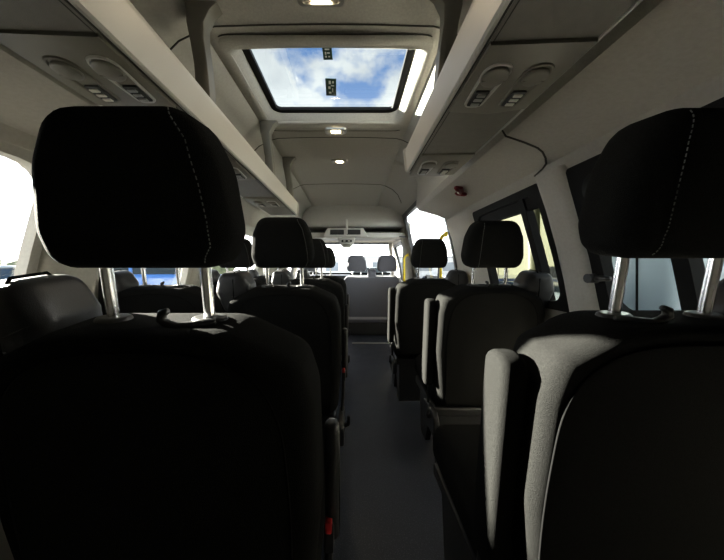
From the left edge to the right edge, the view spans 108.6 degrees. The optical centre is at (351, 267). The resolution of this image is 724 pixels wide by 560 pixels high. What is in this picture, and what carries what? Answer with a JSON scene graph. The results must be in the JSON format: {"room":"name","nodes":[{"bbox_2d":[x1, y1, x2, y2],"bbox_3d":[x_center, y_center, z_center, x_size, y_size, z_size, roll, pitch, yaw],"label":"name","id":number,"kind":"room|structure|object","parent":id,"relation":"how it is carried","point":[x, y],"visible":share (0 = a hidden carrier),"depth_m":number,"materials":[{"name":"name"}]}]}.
{"room":"vehicle interior","nodes":[
{"label":"vehicle interior","id":0,"kind":"room"},
{"bbox_2d":[0,0,311,559],"bbox_3d":[-0.912,0.077,1.775,0.645,2.086,4.750,0,0,0],"label":"wall","id":1,"kind":"structure","parent":0,"point":[28,94],"depth_m":0.89,"materials":[{"name":"beige plastic"}]},
{"bbox_2d":[0,140,42,275],"bbox_3d":[-1.145,-0.090,0.720,0.200,0.580,0.460,0,0,0],"label":"window","id":2,"kind":"structure","parent":1,"relation":"in","point":[31,247],"depth_m":0.92,"materials":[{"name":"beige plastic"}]},
{"bbox_2d":[37,247,98,294],"bbox_3d":[-1.107,0.360,1.070,0.186,1.520,0.230,0,0,0],"label":"trim","id":3,"kind":"structure","parent":1,"relation":"attached to","point":[89,276],"depth_m":1.03,"materials":[{"name":"beige plastic"}]},
{"bbox_2d":[94,268,191,299],"bbox_3d":[-1.145,-0.090,1.525,0.200,0.580,0.690,0,0,0],"label":"window","id":4,"kind":"structure","parent":1,"relation":"in","point":[186,272],"depth_m":1.83,"materials":[{"name":"grey plastic"}]},
{"bbox_2d":[0,0,298,214],"bbox_3d":[-0.622,-0.693,0.881,0.303,0.495,2.862,0,0,0],"label":"luggage rack","id":5,"kind":"object","parent":1,"relation":"attached to","point":[105,51],"visible":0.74,"depth_m":0.64,"materials":[{"name":"grey plastic"}]},
{"bbox_2d":[49,60,84,80],"bbox_3d":[-0.655,-0.453,0.598,0.056,0.016,0.056,0,0,0],"label":"air vent","id":6,"kind":"object","parent":5,"relation":"attached to","point":[70,70],"depth_m":0.59,"materials":[{"name":"grey plastic"}]},
{"bbox_2d":[84,85,117,101],"bbox_3d":[-0.655,-0.456,0.680,0.036,0.008,0.058,0,0,0],"label":"switch","id":7,"kind":"object","parent":5,"relation":"attached to","point":[101,92],"depth_m":0.67,"materials":[{"name":"grey plastic"}]},
{"bbox_2d":[89,89,113,101],"bbox_3d":[-0.655,-0.451,0.680,0.022,0.004,0.046,0,0,0],"label":"light","id":8,"kind":"object","parent":5,"relation":"on","point":[102,94],"depth_m":0.68,"materials":[{"name":"beige plastic"}]},
{"bbox_2d":[90,59,126,81],"bbox_3d":[-0.559,-0.453,0.598,0.062,0.016,0.062,0,0,0],"label":"air vent","id":9,"kind":"object","parent":5,"relation":"attached to","point":[111,70],"depth_m":0.59,"materials":[{"name":"grey plastic"}]},
{"bbox_2d":[122,85,152,101],"bbox_3d":[-0.559,-0.456,0.680,0.036,0.008,0.058,0,0,0],"label":"switch","id":10,"kind":"object","parent":5,"relation":"attached to","point":[139,93],"depth_m":0.67,"materials":[{"name":"grey plastic"}]},
{"bbox_2d":[127,89,148,101],"bbox_3d":[-0.559,-0.451,0.680,0.022,0.004,0.046,0,0,0],"label":"light","id":11,"kind":"object","parent":5,"relation":"on","point":[140,95],"depth_m":0.68,"materials":[{"name":"grey plastic"}]},
{"bbox_2d":[189,268,199,285],"bbox_3d":[-1.112,0.360,1.920,0.176,1.520,0.110,0,0,0],"label":"trim","id":12,"kind":"structure","parent":1,"relation":"attached to","point":[195,271],"depth_m":1.90,"materials":[{"name":"beige plastic"}]},
{"bbox_2d":[197,230,258,287],"bbox_3d":[-1.145,-0.090,2.590,0.200,0.580,1.240,0,0,0],"label":"window","id":13,"kind":"structure","parent":1,"relation":"in","point":[248,233],"depth_m":2.62,"materials":[{"name":"grey plastic"}]},
{"bbox_2d":[294,184,400,201],"bbox_3d":[-0.110,-0.847,2.950,1.346,0.227,0.007,0,0,0],"label":"trim","id":14,"kind":"structure","parent":1,"relation":"attached to","point":[304,184],"depth_m":2.95,"materials":[{"name":"grey plastic"}]},
{"bbox_2d":[183,0,439,206],"bbox_3d":[-0.110,-0.951,1.725,0.975,0.072,4.650,0,0,0],"label":"ceiling","id":15,"kind":"structure","parent":0,"point":[370,160],"depth_m":1.34,"materials":[{"name":"grey plastic"}]},
{"bbox_2d":[170,23,457,49],"bbox_3d":[-0.110,-0.847,1.020,1.346,0.227,0.007,0,0,0],"label":"trim","id":16,"kind":"structure","parent":15,"relation":"attached to","point":[296,24],"depth_m":1.02,"materials":[{"name":"grey plastic"}]},
{"bbox_2d":[297,0,344,6],"bbox_3d":[-0.110,-0.947,0.905,0.170,0.014,0.070,0,0,0],"label":"recessed light","id":17,"kind":"object","parent":15,"relation":"in","point":[304,3],"visible":1,"depth_m":0.93,"materials":[{"name":"grey plastic"}]},
{"bbox_2d":[218,33,432,130],"bbox_3d":[-0.110,-0.991,1.425,1.051,0.099,0.746,0,0,0],"label":"frame","id":18,"kind":"object","parent":15,"relation":"attached to","point":[245,59],"visible":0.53,"depth_m":1.35,"materials":[{"name":"beige plastic"}]},
{"bbox_2d":[322,48,332,59],"bbox_3d":[-0.118,-1.032,1.249,0.045,0.003,0.080,0,0,0],"label":"warning label","id":19,"kind":"object","parent":18,"relation":"attached to","point":[327,52],"visible":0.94,"depth_m":1.25,"materials":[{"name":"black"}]},
{"bbox_2d":[325,78,335,95],"bbox_3d":[-0.120,-1.032,1.488,0.060,0.003,0.140,0,0,-3],"label":"warning label","id":20,"kind":"object","parent":18,"relation":"attached to","point":[330,83],"visible":1,"depth_m":1.48,"materials":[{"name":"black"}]},
{"bbox_2d":[325,127,346,133],"bbox_3d":[-0.110,-0.929,1.765,0.150,0.014,0.070,0,0,0],"label":"ceiling lamp","id":21,"kind":"object","parent":18,"relation":"attached to","point":[328,130],"visible":1,"depth_m":1.75,"materials":[{"name":"grey plastic"}]},
{"bbox_2d":[331,159,347,162],"bbox_3d":[-0.110,-0.947,2.310,0.150,0.014,0.070,0,0,0],"label":"recessed light","id":22,"kind":"object","parent":15,"relation":"in","point":[332,160],"visible":1,"depth_m":2.29,"materials":[{"name":"grey plastic"}]},
{"bbox_2d":[302,205,404,230],"bbox_3d":[-0.110,-0.790,4.163,1.860,0.319,0.574,0,0,0],"label":"wall","id":23,"kind":"structure","parent":0,"point":[317,218],"depth_m":3.98,"materials":[{"name":"beige plastic"}]},
{"bbox_2d":[323,219,367,237],"bbox_3d":[-0.100,-0.598,3.956,0.686,0.265,0.118,0,0,0],"label":"console","id":24,"kind":"object","parent":23,"relation":"attached to","point":[330,232],"visible":0.97,"depth_m":3.92,"materials":[{"name":"grey plastic"}]},
{"bbox_2d":[330,230,343,234],"bbox_3d":[-0.225,-0.540,3.913,0.210,0.075,0.012,0,0,0],"label":"vent","id":25,"kind":"object","parent":24,"relation":"attached to","point":[332,232],"depth_m":3.91,"materials":[{"name":"grey plastic"}]},
{"bbox_2d":[338,237,354,247],"bbox_3d":[-0.080,-0.388,3.974,0.262,0.155,0.093,0,0,0],"label":"pod","id":26,"kind":"object","parent":24,"relation":"attached to","point":[345,242],"visible":0.99,"depth_m":3.94,"materials":[{"name":"grey plastic"}]},
{"bbox_2d":[347,230,360,234],"bbox_3d":[0.025,-0.540,3.913,0.210,0.075,0.012,0,0,0],"label":"vent","id":27,"kind":"object","parent":24,"relation":"attached to","point":[349,232],"depth_m":3.91,"materials":[{"name":"grey plastic"}]},
{"bbox_2d":[311,231,405,240],"bbox_3d":[-0.110,-0.565,4.230,1.880,0.190,0.500,0,0,0],"label":"trim","id":28,"kind":"structure","parent":23,"relation":"attached to","point":[311,231],"depth_m":4.44,"materials":[{"name":"grey plastic"}]},
{"bbox_2d":[324,241,393,242],"bbox_3d":[-0.110,-0.505,4.850,1.800,0.030,1.050,0,0,0],"label":"ceiling","id":29,"kind":"structure","parent":0,"point":[324,241],"depth_m":4.81,"materials":[{"name":"grey plastic"}]},
{"bbox_2d":[321,335,443,559],"bbox_3d":[-0.110,1.140,1.900,2.200,0.040,5.100,0,0,0],"label":"floor","id":30,"kind":"structure","parent":0,"point":[391,495],"depth_m":1.44,"materials":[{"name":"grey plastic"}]},
{"bbox_2d":[98,268,222,314],"bbox_3d":[-0.906,0.445,1.471,0.620,1.350,0.678,0,0,0],"label":"passenger seat","id":31,"kind":"object","parent":30,"relation":"on","point":[133,297],"visible":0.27,"depth_m":1.18,"materials":[{"name":"black fabric"}]},
{"bbox_2d":[0,106,339,559],"bbox_3d":[-0.322,0.445,0.671,0.620,1.350,0.678,0,0,0],"label":"passenger seat","id":32,"kind":"object","parent":30,"relation":"on","point":[163,434],"visible":1,"depth_m":0.38,"materials":[{"name":"black fabric"}]},
{"bbox_2d":[317,431,324,559],"bbox_3d":[-0.316,0.683,0.775,0.480,0.154,0.470,0,0,0],"label":"seat cushion","id":33,"kind":"object","parent":32,"relation":"on","point":[321,531],"depth_m":0.68,"materials":[{"name":"grey fabric"}]},
{"bbox_2d":[212,239,265,312],"bbox_3d":[-0.906,0.445,2.291,0.620,1.350,0.678,0,0,0],"label":"passenger seat","id":34,"kind":"object","parent":30,"relation":"on","point":[244,259],"visible":0.19,"depth_m":1.99,"materials":[{"name":"black fabric"}]},
{"bbox_2d":[245,268,278,284],"bbox_3d":[-0.906,0.445,3.141,0.620,1.350,0.678,0,0,0],"label":"passenger seat","id":35,"kind":"object","parent":30,"relation":"on","point":[253,272],"visible":0.12,"depth_m":2.87,"materials":[{"name":"black fabric"}]},
{"bbox_2d":[216,217,349,446],"bbox_3d":[-0.318,0.445,1.451,0.620,1.350,0.678,0,0,0],"label":"passenger seat","id":36,"kind":"object","parent":30,"relation":"on","point":[312,313],"visible":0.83,"depth_m":1.16,"materials":[{"name":"black fabric"}]},
{"bbox_2d":[334,365,340,410],"bbox_3d":[-0.312,0.683,1.555,0.480,0.154,0.470,0,0,0],"label":"seat cushion","id":37,"kind":"object","parent":36,"relation":"on","point":[340,365],"depth_m":1.41,"materials":[{"name":"grey fabric"}]},
{"bbox_2d":[271,238,349,362],"bbox_3d":[-0.326,0.445,2.291,0.620,1.350,0.678,0,0,0],"label":"passenger seat","id":38,"kind":"object","parent":30,"relation":"on","point":[321,258],"visible":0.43,"depth_m":2.00,"materials":[{"name":"black fabric"}]},
{"bbox_2d":[295,247,350,363],"bbox_3d":[-0.326,0.445,3.141,0.620,1.350,0.678,0,0,0],"label":"passenger seat","id":39,"kind":"object","parent":30,"relation":"on","point":[332,261],"visible":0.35,"depth_m":2.86,"materials":[{"name":"black fabric"}]},
{"bbox_2d":[352,342,389,343],"bbox_3d":[0.400,1.114,3.860,0.800,0.012,0.050,0,0,0],"label":"trim","id":40,"kind":"structure","parent":30,"relation":"on","point":[352,342],"depth_m":3.85,"materials":[{"name":"grey"}]},
{"bbox_2d":[344,255,399,334],"bbox_3d":[0.320,0.455,4.475,0.940,1.330,0.710,0,0,0],"label":"bench","id":41,"kind":"object","parent":30,"relation":"on","point":[368,295],"visible":0.78,"depth_m":4.21,"materials":[{"name":"grey fabric"}]},
{"bbox_2d":[387,238,468,400],"bbox_3d":[0.603,0.445,2.291,0.626,1.350,0.678,0,0,0],"label":"passenger seat","id":42,"kind":"object","parent":30,"relation":"on","point":[406,301],"visible":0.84,"depth_m":2.03,"materials":[{"name":"grey fabric"}]},
{"bbox_2d":[390,334,417,357],"bbox_3d":[0.600,0.683,2.395,0.480,0.154,0.470,0,0,0],"label":"seat cushion","id":43,"kind":"object","parent":42,"relation":"on","point":[395,354],"depth_m":2.18,"materials":[{"name":"grey fabric"}]},
{"bbox_2d":[415,221,553,462],"bbox_3d":[0.683,0.445,1.531,0.626,1.350,0.678,0,0,0],"label":"passenger seat","id":44,"kind":"object","parent":30,"relation":"on","point":[464,322],"visible":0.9,"depth_m":1.26,"materials":[{"name":"grey fabric"}]},
{"bbox_2d":[415,354,443,404],"bbox_3d":[0.680,0.683,1.635,0.480,0.154,0.470,0,0,0],"label":"seat cushion","id":45,"kind":"object","parent":44,"relation":"on","point":[434,400],"depth_m":1.65,"materials":[{"name":"grey fabric"}]},
{"bbox_2d":[433,108,723,559],"bbox_3d":[0.554,0.437,0.702,0.620,1.365,0.681,0,0,0],"label":"passenger seat","id":46,"kind":"object","parent":30,"relation":"on","point":[600,433],"visible":1,"depth_m":0.43,"materials":[{"name":"grey fabric"}]},
{"bbox_2d":[433,424,479,557],"bbox_3d":[0.548,0.683,0.807,0.480,0.154,0.470,0,0,0],"label":"seat cushion","id":47,"kind":"object","parent":46,"relation":"on","point":[455,446],"depth_m":0.84,"materials":[{"name":"grey fabric"}]},
{"bbox_2d":[392,239,412,282],"bbox_3d":[0.882,0.300,4.800,0.225,1.640,1.300,0,0,0],"label":"wall","id":48,"kind":"structure","parent":0,"point":[394,242],"depth_m":5.18,"materials":[{"name":"white plastic"}]},
{"bbox_2d":[310,243,390,274],"bbox_3d":[-0.110,-0.180,5.275,1.942,0.640,0.529,0,0,0],"label":"window","id":49,"kind":"structure","parent":48,"relation":"in","point":[325,243],"depth_m":5.49,"materials":[{"name":"black rubber"}]},
{"bbox_2d":[388,243,393,274],"bbox_3d":[0.800,-0.180,5.285,0.070,0.683,0.599,0,0,15],"label":"trim","id":50,"kind":"structure","parent":48,"relation":"attached to","point":[389,244],"depth_m":5.10,"materials":[{"name":"beige plastic"}]},
{"bbox_2d":[393,241,401,281],"bbox_3d":[0.903,-0.080,4.665,0.204,0.720,0.790,0,0,0],"label":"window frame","id":51,"kind":"structure","parent":48,"relation":"in","point":[398,244],"depth_m":5.01,"materials":[{"name":"grey plastic"}]},
{"bbox_2d":[399,223,409,233],"bbox_3d":[0.860,-0.580,4.450,0.120,0.260,0.760,0,0,0],"label":"trim","id":52,"kind":"structure","parent":48,"relation":"attached to","point":[402,230],"depth_m":4.08,"materials":[{"name":"grey plastic"}]},
{"bbox_2d":[402,234,411,281],"bbox_3d":[0.870,-0.130,4.100,0.140,0.800,0.100,0,0,0],"label":"trim","id":53,"kind":"structure","parent":48,"relation":"attached to","point":[405,246],"depth_m":4.05,"materials":[{"name":"beige plastic"}]},
{"bbox_2d":[395,0,723,320],"bbox_3d":[0.693,0.077,0.825,0.645,2.086,2.850,0,0,0],"label":"wall","id":54,"kind":"structure","parent":0,"point":[664,55],"depth_m":0.71,"materials":[{"name":"beige plastic"}]},
{"bbox_2d":[254,137,407,150],"bbox_3d":[-0.110,-0.847,1.900,1.346,0.227,0.007,0,0,0],"label":"trim","id":55,"kind":"structure","parent":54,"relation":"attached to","point":[296,137],"depth_m":1.90,"materials":[{"name":"grey"}]},
{"bbox_2d":[378,160,459,280],"bbox_3d":[0.693,0.075,3.200,0.645,2.090,1.900,0,0,0],"label":"door","id":56,"kind":"structure","parent":54,"relation":"in","point":[400,181],"depth_m":3.04,"materials":[{"name":"beige plastic"}]},
{"bbox_2d":[402,201,456,277],"bbox_3d":[0.886,-0.273,3.140,0.277,1.035,1.580,0,0,0],"label":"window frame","id":57,"kind":"structure","parent":56,"relation":"attached to","point":[412,207],"depth_m":3.33,"materials":[{"name":"grey plastic"}]},
{"bbox_2d":[396,160,446,219],"bbox_3d":[0.625,-0.652,2.240,0.510,0.565,0.020,0,0,0],"label":"trim","id":58,"kind":"structure","parent":54,"relation":"attached to","point":[396,160],"depth_m":2.24,"materials":[{"name":"grey plastic"}]},
{"bbox_2d":[454,186,466,196],"bbox_3d":[0.638,-0.461,1.556,0.073,0.045,0.147,0,0,34],"label":"hammer","id":59,"kind":"object","parent":54,"relation":"attached to","point":[459,190],"visible":1,"depth_m":1.55,"materials":[{"name":"red plastic"}]},
{"bbox_2d":[446,210,489,283],"bbox_3d":[0.887,0.360,2.015,0.186,1.520,0.450,0,0,0],"label":"trim","id":60,"kind":"structure","parent":54,"relation":"attached to","point":[458,225],"depth_m":2.00,"materials":[{"name":"beige plastic"}]},
{"bbox_2d":[472,183,568,311],"bbox_3d":[0.925,-0.090,1.470,0.200,0.580,0.640,0,0,0],"label":"window","id":61,"kind":"structure","parent":54,"relation":"in","point":[525,207],"depth_m":1.28,"materials":[{"name":"black glass"}]},
{"bbox_2d":[403,0,642,175],"bbox_3d":[0.402,-0.693,0.380,0.303,0.495,1.860,0,0,0],"label":"luggage rack","id":62,"kind":"object","parent":54,"relation":"attached to","point":[504,55],"visible":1,"depth_m":0.62,"materials":[{"name":"grey plastic"}]},
{"bbox_2d":[422,162,435,168],"bbox_3d":[0.339,-0.453,1.148,0.062,0.016,0.062,0,0,0],"label":"air vent","id":63,"kind":"object","parent":62,"relation":"attached to","point":[426,165],"depth_m":1.13,"materials":[{"name":"grey plastic"}]},
{"bbox_2d":[444,162,456,168],"bbox_3d":[0.435,-0.453,1.148,0.056,0.016,0.056,0,0,0],"label":"air vent","id":64,"kind":"object","parent":62,"relation":"attached to","point":[448,165],"depth_m":1.13,"materials":[{"name":"grey plastic"}]},
{"bbox_2d":[470,94,485,105],"bbox_3d":[0.339,-0.451,0.700,0.022,0.004,0.046,0,0,0],"label":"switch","id":65,"kind":"object","parent":62,"relation":"on","point":[475,99],"depth_m":0.70,"materials":[{"name":"grey plastic"}]},
{"bbox_2d":[467,90,489,105],"bbox_3d":[0.339,-0.456,0.700,0.036,0.008,0.058,0,0,0],"label":"switch","id":66,"kind":"object","parent":62,"relation":"attached to","point":[475,97],"depth_m":0.69,"materials":[{"name":"grey plastic"}]},
{"bbox_2d":[480,66,509,87],"bbox_3d":[0.339,-0.453,0.618,0.062,0.016,0.062,0,0,0],"label":"air vent","id":67,"kind":"object","parent":62,"relation":"attached to","point":[490,76],"depth_m":0.61,"materials":[{"name":"grey plastic"}]},
{"bbox_2d":[501,90,526,105],"bbox_3d":[0.435,-0.456,0.700,0.036,0.008,0.058,0,0,0],"label":"switch","id":68,"kind":"object","parent":62,"relation":"attached to","point":[511,97],"depth_m":0.69,"materials":[{"name":"grey plastic"}]},
{"bbox_2d":[505,94,522,105],"bbox_3d":[0.435,-0.451,0.700,0.022,0.004,0.046,0,0,0],"label":"light","id":69,"kind":"object","parent":62,"relation":"on","point":[511,99],"depth_m":0.70,"materials":[{"name":"beige plastic"}]},
{"bbox_2d":[521,67,549,86],"bbox_3d":[0.435,-0.453,0.618,0.056,0.016,0.056,0,0,0],"label":"air vent","id":70,"kind":"object","parent":62,"relation":"attached to","point":[530,76],"depth_m":0.61,"materials":[{"name":"grey plastic"}]},
{"bbox_2d":[502,130,546,176],"bbox_3d":[0.709,-0.469,1.035,0.324,0.126,0.085,0,0,-35],"label":"trim","id":71,"kind":"structure","parent":54,"relation":"attached to","point":[503,132],"depth_m":0.99,"materials":[{"name":"grey"}]},
{"bbox_2d":[535,165,599,311],"bbox_3d":[0.887,0.360,1.080,0.186,1.520,0.150,0,0,0],"label":"trim","id":72,"kind":"structure","parent":54,"relation":"attached to","point":[552,183],"depth_m":1.06,"materials":[{"name":"beige plastic"}]},
{"bbox_2d":[566,97,723,309],"bbox_3d":[0.925,-0.090,0.750,0.200,0.580,0.520,0,0,0],"label":"window","id":73,"kind":"structure","parent":54,"relation":"in","point":[676,283],"depth_m":0.87,"materials":[{"name":"black glass"}]},
{"bbox_2d":[583,274,611,282],"bbox_3d":[0.924,0.040,0.974,0.040,0.036,0.088,0,0,0],"label":"latch","id":74,"kind":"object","parent":73,"relation":"attached to","point":[588,278],"depth_m":0.98,"materials":[{"name":"grey plastic"}]},
{"bbox_3d":[-0.110,1.140,4.900,2.200,0.040,0.900,0,0,0],"label":"floor","id":75,"kind":"structure","parent":0,"visible":0},
{"bbox_2d":[299,268,317,273],"bbox_3d":[-0.720,0.455,4.575,0.520,1.330,0.710,0,0,0],"label":"seat","id":76,"kind":"object","parent":75,"relation":"on","point":[308,269],"visible":0.04,"depth_m":4.25,"materials":[{"name":"grey fabric"}]},
{"bbox_2d":[310,275,395,278],"bbox_3d":[-0.110,0.457,5.275,1.940,0.626,0.607,0,0,0],"label":"dashboard","id":77,"kind":"object","parent":75,"relation":"on","point":[340,276],"visible":0.03,"depth_m":5.14,"materials":[{"name":"grey plastic"}]},
{"label":"outside","id":78,"kind":"structure","parent":0,"visible":0},
{"bbox_3d":[0.000,1.590,10.000,260.000,0.100,260.000,0,0,0],"label":"ground","id":79,"kind":"structure","parent":78,"visible":0},
{"bbox_2d":[0,265,15,279],"bbox_3d":[-9.500,0.728,8.500,2.080,1.625,4.340,0,0,-23],"label":"car","id":80,"kind":"object","parent":79,"relation":"on","point":[6,271],"visible":0.02,"depth_m":7.02,"materials":[{"name":"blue metal"}]},
{"bbox_2d":[7,259,16,264],"bbox_3d":[-37.077,0.190,30.670,4.930,2.720,4.177,0,0,0],"label":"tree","id":81,"kind":"object","parent":79,"relation":"on","point":[13,262],"visible":0.02,"depth_m":29.13,"materials":[{"name":"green plant"}]},
{"bbox_2d":[3,268,221,284],"bbox_3d":[-4.600,0.598,6.200,4.540,1.885,2.080,0,0,-33],"label":"car","id":82,"kind":"object","parent":79,"relation":"on","point":[155,276],"visible":0.02,"depth_m":5.49,"materials":[{"name":"blue paint"}]},
{"bbox_2d":[211,266,234,273],"bbox_3d":[-17.363,-0.491,34.462,4.537,4.076,4.314,0,0,-31],"label":"tree","id":83,"kind":"object","parent":79,"relation":"on","point":[219,269],"visible":0.15,"depth_m":33.11,"materials":[{"name":"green plant"}]},
{"bbox_2d":[353,267,388,272],"bbox_3d":[0.800,0.738,17.000,4.340,1.605,2.080,0,0,10],"label":"car","id":84,"kind":"object","parent":79,"relation":"on","point":[367,268],"visible":0.02,"depth_m":16.19,"materials":[{"name":"silver metal"}]},
{"bbox_2d":[297,256,453,277],"bbox_3d":[6.000,0.090,34.000,26.600,2.900,8.600,0,0,0],"label":"building","id":85,"kind":"structure","parent":79,"relation":"on","point":[340,266],"depth_m":30.00,"materials":[{"name":"grey"}]},
{"bbox_2d":[422,275,499,282],"bbox_3d":[1.980,0.828,4.300,2.080,1.425,3.840,0,0,0],"label":"car","id":86,"kind":"object","parent":79,"relation":"on","point":[428,276],"visible":0.02,"depth_m":4.13,"materials":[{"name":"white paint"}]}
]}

